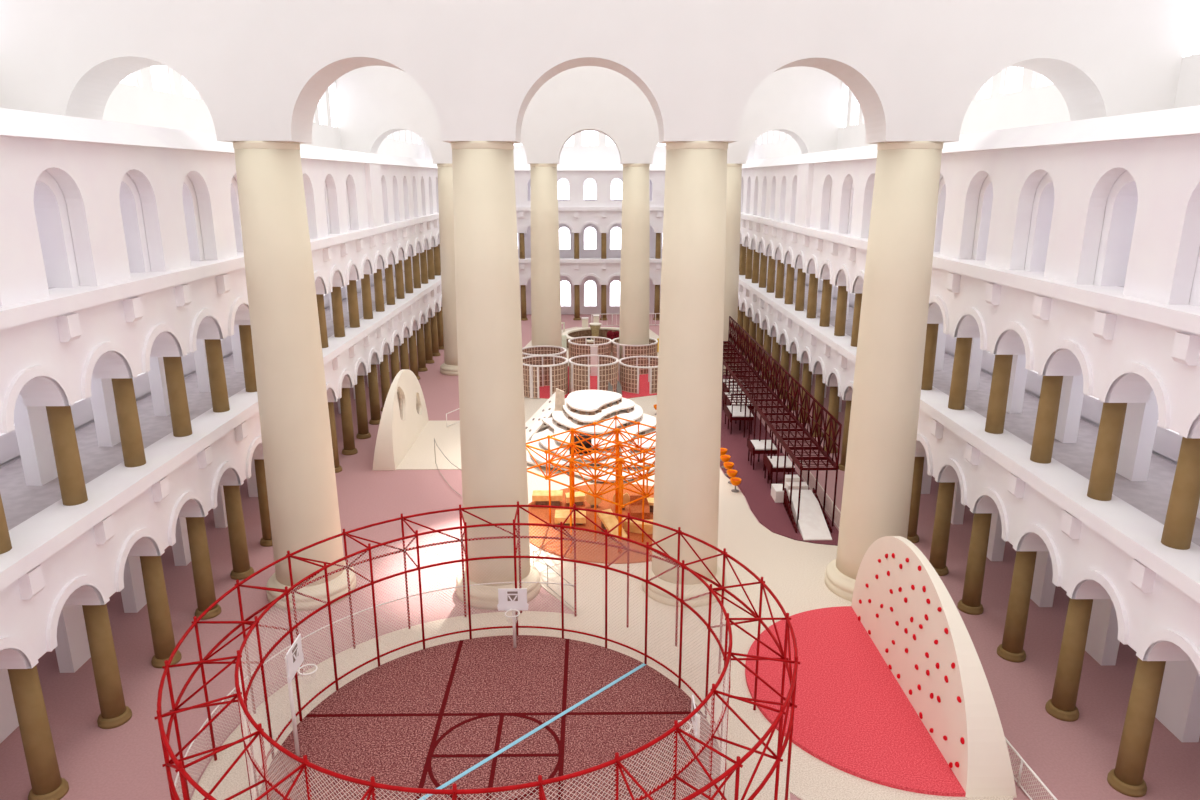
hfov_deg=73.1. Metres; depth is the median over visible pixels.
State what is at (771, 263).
column
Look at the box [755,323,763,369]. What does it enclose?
column
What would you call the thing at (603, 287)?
column
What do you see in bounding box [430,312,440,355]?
column
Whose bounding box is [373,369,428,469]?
wall
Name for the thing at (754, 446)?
table
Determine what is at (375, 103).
wall
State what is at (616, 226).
window
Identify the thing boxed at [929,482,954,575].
column
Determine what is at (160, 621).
column
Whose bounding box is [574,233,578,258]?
column
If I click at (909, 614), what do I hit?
wall
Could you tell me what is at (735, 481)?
stool
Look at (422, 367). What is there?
column
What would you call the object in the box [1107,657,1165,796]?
column
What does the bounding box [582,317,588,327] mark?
pedestal
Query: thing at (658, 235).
column
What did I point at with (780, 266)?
column
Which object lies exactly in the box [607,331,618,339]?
heap
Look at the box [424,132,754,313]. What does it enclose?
wall
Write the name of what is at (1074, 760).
floor
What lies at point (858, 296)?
column
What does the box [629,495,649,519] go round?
seat
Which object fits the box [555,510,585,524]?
bench
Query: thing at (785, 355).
column
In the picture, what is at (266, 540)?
column
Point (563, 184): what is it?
window
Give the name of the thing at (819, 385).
column
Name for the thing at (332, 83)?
window
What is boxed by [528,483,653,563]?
floor mat
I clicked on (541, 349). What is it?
cylinder
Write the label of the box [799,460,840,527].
mesh fence
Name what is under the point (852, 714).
floor mat
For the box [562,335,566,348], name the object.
panel
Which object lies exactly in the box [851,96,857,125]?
window
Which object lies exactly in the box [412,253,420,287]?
column
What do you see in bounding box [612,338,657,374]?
cylinder
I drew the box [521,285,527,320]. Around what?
column
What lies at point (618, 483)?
scaffold
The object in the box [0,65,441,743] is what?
wall
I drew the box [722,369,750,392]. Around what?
table
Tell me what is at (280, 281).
column
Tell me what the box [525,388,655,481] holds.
mound
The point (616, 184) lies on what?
window
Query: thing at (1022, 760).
mesh fence
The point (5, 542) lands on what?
column
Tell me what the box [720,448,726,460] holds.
stool
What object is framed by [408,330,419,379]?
column
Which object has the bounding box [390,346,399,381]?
column
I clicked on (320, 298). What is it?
column
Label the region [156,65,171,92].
window
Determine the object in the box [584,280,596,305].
window
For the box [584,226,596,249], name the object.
window
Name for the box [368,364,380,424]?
column
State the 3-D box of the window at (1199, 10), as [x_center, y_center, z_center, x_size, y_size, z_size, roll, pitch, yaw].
[23.834,-16.023,32.006,0.140,4.632,2.580,0,15,-1]
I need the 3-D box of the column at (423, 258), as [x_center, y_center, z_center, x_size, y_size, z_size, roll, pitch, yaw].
[-18.895,-14.324,86.864,0.740,3.610,0.740,0,15,-1]
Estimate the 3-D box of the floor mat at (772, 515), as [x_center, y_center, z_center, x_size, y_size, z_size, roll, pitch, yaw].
[10.791,0.968,70.735,5.200,0.070,54.250,0,15,-1]
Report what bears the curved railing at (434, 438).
on the path
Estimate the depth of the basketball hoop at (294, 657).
27.52 m
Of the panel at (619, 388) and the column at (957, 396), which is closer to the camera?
the column at (957, 396)
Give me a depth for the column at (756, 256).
87.03 m
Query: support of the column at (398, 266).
on the wall at (121, 242)
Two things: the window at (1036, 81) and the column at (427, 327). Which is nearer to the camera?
the window at (1036, 81)
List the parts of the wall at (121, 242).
cornice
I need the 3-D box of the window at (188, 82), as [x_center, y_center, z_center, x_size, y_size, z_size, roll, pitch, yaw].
[-24.874,-20.524,48.576,0.140,4.632,2.580,0,15,-1]
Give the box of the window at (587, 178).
[583,178,596,199]
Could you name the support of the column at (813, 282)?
on the wall at (1066, 248)
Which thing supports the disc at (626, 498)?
on the floor mat at (541, 512)
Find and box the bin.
[589,323,600,339]
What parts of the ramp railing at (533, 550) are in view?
rail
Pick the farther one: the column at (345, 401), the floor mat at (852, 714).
the column at (345, 401)
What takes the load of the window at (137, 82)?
in the wall at (121, 242)
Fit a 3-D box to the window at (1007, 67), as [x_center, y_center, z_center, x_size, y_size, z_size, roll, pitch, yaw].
[23.665,-19.745,45.708,0.140,4.632,2.580,0,15,-1]
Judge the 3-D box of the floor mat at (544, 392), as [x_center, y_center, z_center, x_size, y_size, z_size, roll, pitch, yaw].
[-0.586,-2.100,81.938,15.125,0.100,16.850,0,15,-1]
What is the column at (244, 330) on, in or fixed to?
on the wall at (121, 242)
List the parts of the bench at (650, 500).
seat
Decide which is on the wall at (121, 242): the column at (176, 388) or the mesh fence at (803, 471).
the column at (176, 388)
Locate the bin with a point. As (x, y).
(595, 327)
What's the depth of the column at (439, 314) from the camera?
96.10 m
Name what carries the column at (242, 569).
on the floor
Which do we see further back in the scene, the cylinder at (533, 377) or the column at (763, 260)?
the column at (763, 260)
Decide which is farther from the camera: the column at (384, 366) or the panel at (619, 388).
the panel at (619, 388)
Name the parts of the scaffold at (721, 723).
post, post, post, post, post, post, wire panel, post, wire panel, wire panel, post, post, wire panel, wire panel, post, post, post, wire panel, post, wire panel, post, wire panel, post, post, wire panel, post, wire panel, post, wire panel, post, post, post, wire panel, wire panel, post, post, wire panel, post, post, post, wire panel, wire panel, post, post, wire panel, post, post, wire panel, wire panel, post, post, post, wire panel, wire panel, post, post, wire panel, wire panel, post, post, wire panel, post, post, post, post, post, post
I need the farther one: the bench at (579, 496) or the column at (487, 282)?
the bench at (579, 496)
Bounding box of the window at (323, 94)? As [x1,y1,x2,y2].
[319,94,325,124]
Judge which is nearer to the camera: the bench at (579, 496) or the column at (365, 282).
the bench at (579, 496)
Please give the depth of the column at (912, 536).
44.58 m
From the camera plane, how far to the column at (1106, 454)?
27.77 m
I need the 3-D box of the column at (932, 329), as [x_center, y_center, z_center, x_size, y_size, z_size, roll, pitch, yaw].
[17.352,-2.358,42.808,0.740,3.610,0.740,0,15,-1]
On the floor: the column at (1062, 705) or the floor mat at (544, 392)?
the column at (1062, 705)
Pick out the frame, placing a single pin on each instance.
(799, 428)
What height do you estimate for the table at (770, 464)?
1.660 m
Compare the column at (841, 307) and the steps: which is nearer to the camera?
the steps
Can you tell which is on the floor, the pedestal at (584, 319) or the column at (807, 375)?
the column at (807, 375)
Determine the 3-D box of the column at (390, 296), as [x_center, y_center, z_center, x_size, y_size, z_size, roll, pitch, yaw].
[-18.712,-10.298,72.042,0.740,3.610,0.740,0,15,-1]
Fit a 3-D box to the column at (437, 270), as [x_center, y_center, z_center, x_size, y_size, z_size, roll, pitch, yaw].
[-18.986,-16.336,94.275,0.740,3.610,0.740,0,15,-1]
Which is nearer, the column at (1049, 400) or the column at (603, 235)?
the column at (1049, 400)
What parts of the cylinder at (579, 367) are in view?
post, door post, door post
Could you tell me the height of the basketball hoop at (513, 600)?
2.880 m
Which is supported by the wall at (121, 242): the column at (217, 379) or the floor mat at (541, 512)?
the column at (217, 379)
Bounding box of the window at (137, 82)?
[124,72,138,85]
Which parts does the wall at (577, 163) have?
cornice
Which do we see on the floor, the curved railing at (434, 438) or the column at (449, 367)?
the column at (449, 367)
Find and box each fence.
[174,582,576,797]
[592,313,659,325]
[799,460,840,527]
[1005,737,1057,799]
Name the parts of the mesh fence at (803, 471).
rail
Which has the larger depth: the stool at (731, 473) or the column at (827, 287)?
the column at (827, 287)
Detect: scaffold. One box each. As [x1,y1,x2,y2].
[154,501,799,799]
[526,416,655,552]
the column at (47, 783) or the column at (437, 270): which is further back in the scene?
the column at (437, 270)
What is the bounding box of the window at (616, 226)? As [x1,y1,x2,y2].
[610,226,620,249]
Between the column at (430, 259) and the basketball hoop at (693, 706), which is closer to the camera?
the basketball hoop at (693, 706)
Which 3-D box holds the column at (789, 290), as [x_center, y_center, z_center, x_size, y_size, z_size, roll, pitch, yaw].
[16.986,-10.409,72.452,0.740,3.610,0.740,0,15,-1]
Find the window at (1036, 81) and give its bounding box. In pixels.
[1034,73,1048,87]
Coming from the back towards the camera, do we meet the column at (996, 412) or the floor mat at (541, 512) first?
the floor mat at (541, 512)
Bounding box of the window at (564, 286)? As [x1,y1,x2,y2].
[560,280,570,300]
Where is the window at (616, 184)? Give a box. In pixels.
[611,178,622,199]
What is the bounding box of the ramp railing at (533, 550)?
[533,550,573,608]
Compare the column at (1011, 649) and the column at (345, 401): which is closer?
the column at (1011, 649)
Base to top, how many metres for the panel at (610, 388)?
2.200 m
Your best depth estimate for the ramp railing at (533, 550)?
39.79 m
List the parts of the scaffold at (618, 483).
post, post, post, post, post, post, post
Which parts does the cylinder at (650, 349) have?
door post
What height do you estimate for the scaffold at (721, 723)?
5.600 m
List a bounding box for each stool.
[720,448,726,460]
[720,455,730,467]
[723,462,733,475]
[727,469,737,483]
[730,477,741,491]
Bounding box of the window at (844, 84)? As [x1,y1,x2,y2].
[840,84,848,127]
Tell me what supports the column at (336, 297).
on the wall at (121, 242)
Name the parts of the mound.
panel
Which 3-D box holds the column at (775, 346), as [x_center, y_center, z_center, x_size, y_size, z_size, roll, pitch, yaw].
[16.940,-3.700,78.253,1.120,5.120,1.120,0,15,-1]
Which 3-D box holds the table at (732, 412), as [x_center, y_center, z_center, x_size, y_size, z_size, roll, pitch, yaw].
[11.155,1.146,65.218,1.880,2.480,3.200,0,15,-1]
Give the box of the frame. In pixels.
[722,316,841,526]
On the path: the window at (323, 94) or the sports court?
the sports court
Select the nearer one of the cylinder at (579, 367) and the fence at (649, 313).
the cylinder at (579, 367)
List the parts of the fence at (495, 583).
wire panel, wire panel, wire panel, wire panel, wire panel, wire panel, wire panel, wire panel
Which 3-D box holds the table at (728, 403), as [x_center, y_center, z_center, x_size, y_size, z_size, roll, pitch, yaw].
[11.709,0.148,68.892,2.080,2.480,4.200,0,15,-1]
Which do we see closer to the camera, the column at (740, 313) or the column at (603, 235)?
the column at (740, 313)
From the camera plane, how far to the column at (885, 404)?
36.09 m
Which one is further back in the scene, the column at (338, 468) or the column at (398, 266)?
the column at (398, 266)
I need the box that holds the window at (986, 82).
[975,82,986,99]
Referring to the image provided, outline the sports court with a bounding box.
[260,635,722,799]
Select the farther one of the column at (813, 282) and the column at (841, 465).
the column at (813, 282)
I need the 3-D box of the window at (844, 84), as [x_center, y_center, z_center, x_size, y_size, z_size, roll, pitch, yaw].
[23.284,-28.119,76.539,0.140,4.632,2.580,0,15,-1]
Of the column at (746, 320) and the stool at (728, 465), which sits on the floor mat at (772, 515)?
the stool at (728, 465)
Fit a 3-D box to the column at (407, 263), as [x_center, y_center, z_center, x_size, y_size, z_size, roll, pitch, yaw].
[-18.803,-12.311,79.453,0.740,3.610,0.740,0,15,-1]
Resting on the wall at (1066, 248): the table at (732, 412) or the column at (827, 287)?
the column at (827, 287)
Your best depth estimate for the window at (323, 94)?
73.69 m
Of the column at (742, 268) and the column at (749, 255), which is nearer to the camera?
the column at (749, 255)
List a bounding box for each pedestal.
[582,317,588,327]
[593,315,598,322]
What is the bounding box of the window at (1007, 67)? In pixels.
[1003,67,1017,93]
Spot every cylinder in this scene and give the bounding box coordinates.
[522,345,566,385]
[523,355,567,398]
[568,336,611,373]
[568,355,618,392]
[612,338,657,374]
[618,356,657,393]
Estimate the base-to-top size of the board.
1.130 m
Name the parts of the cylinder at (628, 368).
post, door post, door post, door post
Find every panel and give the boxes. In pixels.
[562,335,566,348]
[590,346,597,375]
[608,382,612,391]
[616,380,621,394]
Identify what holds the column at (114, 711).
on the floor
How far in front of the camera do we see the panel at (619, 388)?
72.50 m
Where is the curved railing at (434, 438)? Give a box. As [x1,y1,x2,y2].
[434,438,461,495]
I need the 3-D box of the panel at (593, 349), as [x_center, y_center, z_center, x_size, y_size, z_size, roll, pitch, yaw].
[-0.614,-3.969,82.751,0.800,3.080,0.200,0,15,-1]
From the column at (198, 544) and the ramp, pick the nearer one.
the column at (198, 544)
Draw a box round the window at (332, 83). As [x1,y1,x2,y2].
[329,83,337,127]
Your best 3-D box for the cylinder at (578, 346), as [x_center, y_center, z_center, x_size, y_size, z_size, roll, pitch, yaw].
[-1.049,-4.763,85.639,4.620,3.100,4.620,0,15,-1]
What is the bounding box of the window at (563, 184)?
[557,178,568,199]
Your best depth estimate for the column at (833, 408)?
59.26 m
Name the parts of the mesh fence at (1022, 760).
post, rail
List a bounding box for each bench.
[532,490,562,505]
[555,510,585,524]
[563,327,618,347]
[565,491,584,505]
[622,517,652,533]
[647,497,653,511]
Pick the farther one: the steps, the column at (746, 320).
the column at (746, 320)
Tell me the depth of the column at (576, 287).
116.12 m
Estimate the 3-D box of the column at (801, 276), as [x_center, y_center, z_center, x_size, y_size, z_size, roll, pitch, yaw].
[17.032,-9.403,68.747,0.740,3.610,0.740,0,15,-1]
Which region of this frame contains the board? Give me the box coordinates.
[597,509,626,541]
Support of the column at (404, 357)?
on the floor
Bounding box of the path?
[191,327,1013,799]
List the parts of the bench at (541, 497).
seat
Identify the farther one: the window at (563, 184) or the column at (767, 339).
the window at (563, 184)
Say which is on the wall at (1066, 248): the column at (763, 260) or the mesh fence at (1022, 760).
the column at (763, 260)
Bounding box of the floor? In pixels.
[0,314,1199,799]
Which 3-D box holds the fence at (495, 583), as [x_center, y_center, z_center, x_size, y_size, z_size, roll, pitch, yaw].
[-7.281,11.778,28.032,12.650,1.480,20.100,0,15,-1]
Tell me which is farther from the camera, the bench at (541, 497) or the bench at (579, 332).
the bench at (579, 332)
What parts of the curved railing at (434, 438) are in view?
rail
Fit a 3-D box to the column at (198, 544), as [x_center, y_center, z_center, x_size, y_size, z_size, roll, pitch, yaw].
[-18.254,7.482,37.083,1.120,5.120,1.120,0,15,-1]
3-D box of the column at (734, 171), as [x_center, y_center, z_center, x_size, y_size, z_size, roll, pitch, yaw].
[12.754,-13.266,83.086,4.160,21.050,4.160,0,15,-1]
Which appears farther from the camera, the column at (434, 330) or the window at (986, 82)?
the column at (434, 330)
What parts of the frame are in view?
post, post, post, post, post, post, post, post, post, post, post, post, post, post, post, post, post, post, post, post, post, post, post, post, post, post, post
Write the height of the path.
0.070 m
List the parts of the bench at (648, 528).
seat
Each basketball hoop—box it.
[285,634,317,755]
[497,588,528,647]
[678,695,699,751]
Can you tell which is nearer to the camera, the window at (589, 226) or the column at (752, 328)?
the column at (752, 328)
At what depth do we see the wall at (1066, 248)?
32.18 m
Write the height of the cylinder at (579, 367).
3.100 m
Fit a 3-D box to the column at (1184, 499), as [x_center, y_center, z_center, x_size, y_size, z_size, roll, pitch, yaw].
[17.581,2.674,24.281,0.740,3.610,0.740,0,15,-1]
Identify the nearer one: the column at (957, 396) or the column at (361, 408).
the column at (957, 396)
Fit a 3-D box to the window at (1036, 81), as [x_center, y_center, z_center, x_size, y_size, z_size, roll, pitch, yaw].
[23.707,-18.815,42.282,0.140,4.632,2.580,0,15,-1]
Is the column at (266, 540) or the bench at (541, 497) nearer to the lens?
the column at (266, 540)
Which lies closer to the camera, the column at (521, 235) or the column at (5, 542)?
the column at (5, 542)
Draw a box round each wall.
[0,0,1191,143]
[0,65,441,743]
[336,66,840,163]
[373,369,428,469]
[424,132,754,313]
[738,54,1199,741]
[851,536,1016,797]
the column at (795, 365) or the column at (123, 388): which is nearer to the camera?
the column at (123, 388)
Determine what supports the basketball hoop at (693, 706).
on the sports court
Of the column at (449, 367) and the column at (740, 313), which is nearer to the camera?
the column at (449, 367)
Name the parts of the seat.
seat, backrest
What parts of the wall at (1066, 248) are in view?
cornice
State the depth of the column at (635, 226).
81.51 m
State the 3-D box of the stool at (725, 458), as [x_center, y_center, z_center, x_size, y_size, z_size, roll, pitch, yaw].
[8.772,4.323,56.725,0.740,0.820,0.740,0,15,-1]
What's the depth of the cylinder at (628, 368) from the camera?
76.43 m
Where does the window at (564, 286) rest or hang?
in the wall at (577, 163)
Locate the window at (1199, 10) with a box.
[1192,10,1199,54]
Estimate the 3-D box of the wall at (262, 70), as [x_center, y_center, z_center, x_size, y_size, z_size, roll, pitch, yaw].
[-0.432,-24.014,31.090,48.000,26.950,2.600,0,15,-1]
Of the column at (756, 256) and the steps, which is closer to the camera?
the steps
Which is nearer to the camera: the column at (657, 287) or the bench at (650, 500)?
the bench at (650, 500)
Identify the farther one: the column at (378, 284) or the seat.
the column at (378, 284)
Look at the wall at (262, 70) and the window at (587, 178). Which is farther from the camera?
the window at (587, 178)
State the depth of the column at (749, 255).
90.76 m
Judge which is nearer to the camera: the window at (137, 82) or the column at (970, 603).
the column at (970, 603)
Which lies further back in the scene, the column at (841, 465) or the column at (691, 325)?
the column at (841, 465)
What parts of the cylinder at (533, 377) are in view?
post, door post, door post, door post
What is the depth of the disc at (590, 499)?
49.61 m
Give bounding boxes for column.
[0,494,11,553]
[8,665,68,799]
[46,406,87,505]
[82,604,131,728]
[112,378,145,466]
[140,556,181,667]
[163,357,191,436]
[186,517,220,619]
[204,339,229,411]
[223,485,253,579]
[233,141,356,610]
[239,325,256,391]
[254,459,272,546]
[316,294,327,347]
[328,402,341,472]
[331,287,344,336]
[340,388,357,454]
[347,280,359,327]
[355,375,370,438]
[361,274,372,318]
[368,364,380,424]
[373,269,384,311]
[380,355,389,410]
[385,264,394,304]
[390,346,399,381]
[395,260,404,298]
[400,338,408,369]
[404,256,412,292]
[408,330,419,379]
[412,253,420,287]
[416,324,427,371]
[420,250,427,283]
[424,318,433,363]
[427,247,434,278]
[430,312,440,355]
[433,244,440,275]
[437,163,457,375]
[437,307,443,349]
[451,141,540,609]
[519,233,524,258]
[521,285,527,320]
[530,163,561,346]
[573,285,580,319]
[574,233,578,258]
[600,285,607,319]
[601,233,605,258]
[619,164,649,358]
[642,141,727,607]
[653,285,659,319]
[655,233,660,258]
[723,164,741,374]
[737,306,743,348]
[739,244,745,274]
[743,312,749,355]
[745,247,752,278]
[748,317,755,362]
[752,250,759,282]
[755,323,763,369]
[759,253,766,287]
[761,330,771,378]
[767,256,775,292]
[769,337,779,388]
[775,260,784,297]
[779,345,789,398]
[784,264,794,303]
[788,354,799,410]
[795,269,805,310]
[798,363,811,422]
[806,274,817,317]
[813,374,824,436]
[819,279,831,326]
[824,141,943,601]
[824,387,839,452]
[834,286,847,335]
[838,401,851,470]
[851,293,861,346]
[907,457,923,542]
[921,324,938,389]
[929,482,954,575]
[948,338,971,409]
[957,513,991,614]
[985,355,1012,433]
[997,551,1036,662]
[1030,376,1062,463]
[1045,598,1092,721]
[1087,402,1126,500]
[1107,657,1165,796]
[1161,437,1199,549]
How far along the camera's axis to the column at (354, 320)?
60.68 m
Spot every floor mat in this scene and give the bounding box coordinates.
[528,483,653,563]
[539,366,656,398]
[720,375,838,545]
[745,606,965,796]
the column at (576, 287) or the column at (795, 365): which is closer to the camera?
the column at (795, 365)
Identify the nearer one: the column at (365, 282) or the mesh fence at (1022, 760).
the mesh fence at (1022, 760)
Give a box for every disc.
[586,491,602,507]
[613,493,629,509]
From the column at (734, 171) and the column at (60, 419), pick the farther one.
the column at (734, 171)
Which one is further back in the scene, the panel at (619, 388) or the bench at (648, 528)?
the panel at (619, 388)
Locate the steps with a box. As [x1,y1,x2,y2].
[771,475,807,502]
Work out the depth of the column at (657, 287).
116.23 m
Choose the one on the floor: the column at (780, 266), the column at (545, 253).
the column at (545, 253)
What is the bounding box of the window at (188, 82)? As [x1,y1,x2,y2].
[188,82,199,98]
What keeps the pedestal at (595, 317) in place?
on the path
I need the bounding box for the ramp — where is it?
[783,488,831,539]

